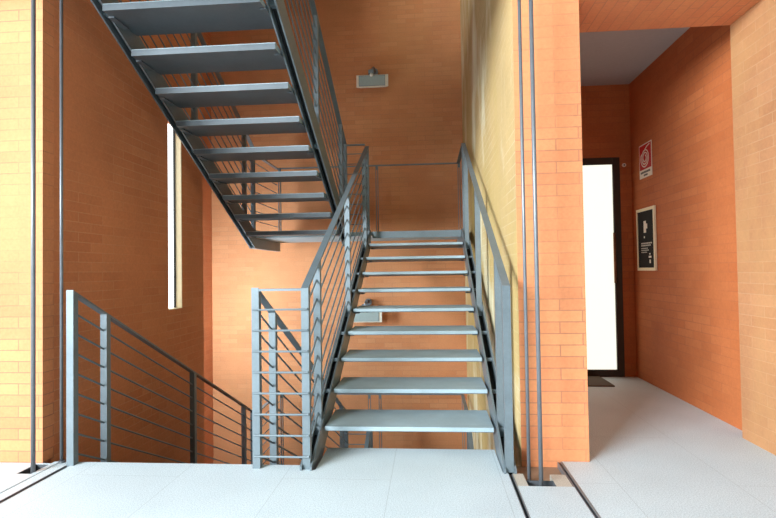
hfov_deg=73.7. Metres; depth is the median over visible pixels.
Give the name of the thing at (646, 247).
print
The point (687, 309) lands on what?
wall
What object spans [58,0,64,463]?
vertical rod
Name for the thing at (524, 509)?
floor track
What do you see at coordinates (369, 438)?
staircase
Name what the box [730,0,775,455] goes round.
wall
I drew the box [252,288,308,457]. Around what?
guard railing
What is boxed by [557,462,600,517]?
floor track
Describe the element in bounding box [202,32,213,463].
wall
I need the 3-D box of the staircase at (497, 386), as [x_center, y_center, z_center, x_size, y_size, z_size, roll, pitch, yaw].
[0.223,-0.040,4.755,1.267,2.839,3.427,-1,-1,4]
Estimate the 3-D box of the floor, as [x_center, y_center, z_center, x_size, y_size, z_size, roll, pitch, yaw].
[-1.820,1.282,0.729,11.600,0.120,10.360,-1,-1,4]
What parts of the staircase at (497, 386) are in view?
post, post, railing, post, post, post, post, post, post, railing, post, post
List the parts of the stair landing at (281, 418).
post, post, post, railing, post, railing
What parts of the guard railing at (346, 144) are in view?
rail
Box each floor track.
[0,465,68,503]
[508,474,529,517]
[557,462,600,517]
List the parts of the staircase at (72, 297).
post, post, railing, post, post, post, post, post, railing, post, post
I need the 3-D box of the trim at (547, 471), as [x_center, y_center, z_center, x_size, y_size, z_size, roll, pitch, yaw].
[0.874,1.295,3.069,0.300,0.050,0.210,-1,-1,4]
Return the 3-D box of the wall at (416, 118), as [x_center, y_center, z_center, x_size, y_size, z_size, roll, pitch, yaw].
[-0.859,-0.025,8.126,5.000,9.800,0.200,-1,-1,4]
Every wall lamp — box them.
[354,299,381,321]
[356,66,387,87]
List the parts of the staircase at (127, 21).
post, railing, post, post, post, post, railing, post, post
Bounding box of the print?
[641,242,651,252]
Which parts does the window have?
pane, frame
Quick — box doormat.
[588,376,614,386]
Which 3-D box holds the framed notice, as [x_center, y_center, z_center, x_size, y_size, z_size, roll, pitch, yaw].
[2.612,-0.200,5.231,0.020,0.635,0.430,-1,-1,4]
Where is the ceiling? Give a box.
[579,27,689,85]
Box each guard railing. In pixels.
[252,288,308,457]
[344,144,368,224]
[345,433,371,444]
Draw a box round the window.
[168,124,181,309]
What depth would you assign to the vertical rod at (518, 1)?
2.94 m
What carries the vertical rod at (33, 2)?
on the trim at (38, 466)
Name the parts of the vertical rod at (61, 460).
rod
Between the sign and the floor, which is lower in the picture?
the floor
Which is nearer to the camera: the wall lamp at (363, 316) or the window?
the window
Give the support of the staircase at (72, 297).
attached to the floor
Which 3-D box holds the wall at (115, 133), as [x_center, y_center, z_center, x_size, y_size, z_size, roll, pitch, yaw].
[-2.246,-0.086,4.539,0.260,9.800,2.290,-1,-1,4]
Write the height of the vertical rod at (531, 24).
3.235 m
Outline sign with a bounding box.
[639,140,651,179]
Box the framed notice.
[636,205,656,270]
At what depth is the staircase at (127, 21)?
4.38 m
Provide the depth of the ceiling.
4.79 m
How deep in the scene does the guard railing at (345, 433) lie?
6.35 m
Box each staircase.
[66,288,348,469]
[90,0,346,247]
[300,143,516,476]
[364,431,473,448]
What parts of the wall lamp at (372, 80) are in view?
glass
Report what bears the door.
in the wall at (605, 109)
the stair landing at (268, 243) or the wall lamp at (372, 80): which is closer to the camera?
the stair landing at (268, 243)
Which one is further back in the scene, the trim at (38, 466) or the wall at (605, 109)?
the wall at (605, 109)
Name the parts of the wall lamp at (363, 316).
glass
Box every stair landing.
[250,147,461,251]
[262,393,467,464]
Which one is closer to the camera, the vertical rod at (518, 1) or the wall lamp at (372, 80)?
the vertical rod at (518, 1)
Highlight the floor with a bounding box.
[0,377,775,517]
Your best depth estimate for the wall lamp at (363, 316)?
7.77 m
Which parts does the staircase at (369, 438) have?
railing, post, railing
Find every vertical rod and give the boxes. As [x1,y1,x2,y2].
[30,0,35,473]
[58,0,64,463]
[517,0,530,479]
[529,0,542,485]
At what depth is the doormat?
5.25 m
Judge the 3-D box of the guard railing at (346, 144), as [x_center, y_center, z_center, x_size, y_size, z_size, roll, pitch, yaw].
[-0.392,-0.927,6.448,0.308,1.010,0.060,-1,-1,4]
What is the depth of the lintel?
3.42 m
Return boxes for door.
[582,157,624,376]
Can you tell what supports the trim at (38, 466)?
attached to the wall at (15, 15)
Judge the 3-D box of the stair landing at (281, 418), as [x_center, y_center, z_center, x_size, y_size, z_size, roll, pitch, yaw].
[-0.305,2.567,6.956,2.755,1.242,1.173,-1,-1,4]
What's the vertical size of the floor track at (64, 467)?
0.076 m
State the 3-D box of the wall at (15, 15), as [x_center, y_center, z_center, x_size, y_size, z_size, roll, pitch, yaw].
[-3.338,-1.845,3.465,2.250,6.300,0.100,-1,-1,4]
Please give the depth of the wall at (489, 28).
3.20 m
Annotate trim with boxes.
[18,464,556,486]
[511,466,561,480]
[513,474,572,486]
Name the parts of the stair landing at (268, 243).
railing, post, railing, post, post, railing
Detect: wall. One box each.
[0,0,53,462]
[44,0,204,463]
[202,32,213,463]
[210,0,466,464]
[460,0,589,467]
[581,84,636,376]
[629,25,741,429]
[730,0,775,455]
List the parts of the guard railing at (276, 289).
rail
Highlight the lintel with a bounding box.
[579,0,759,32]

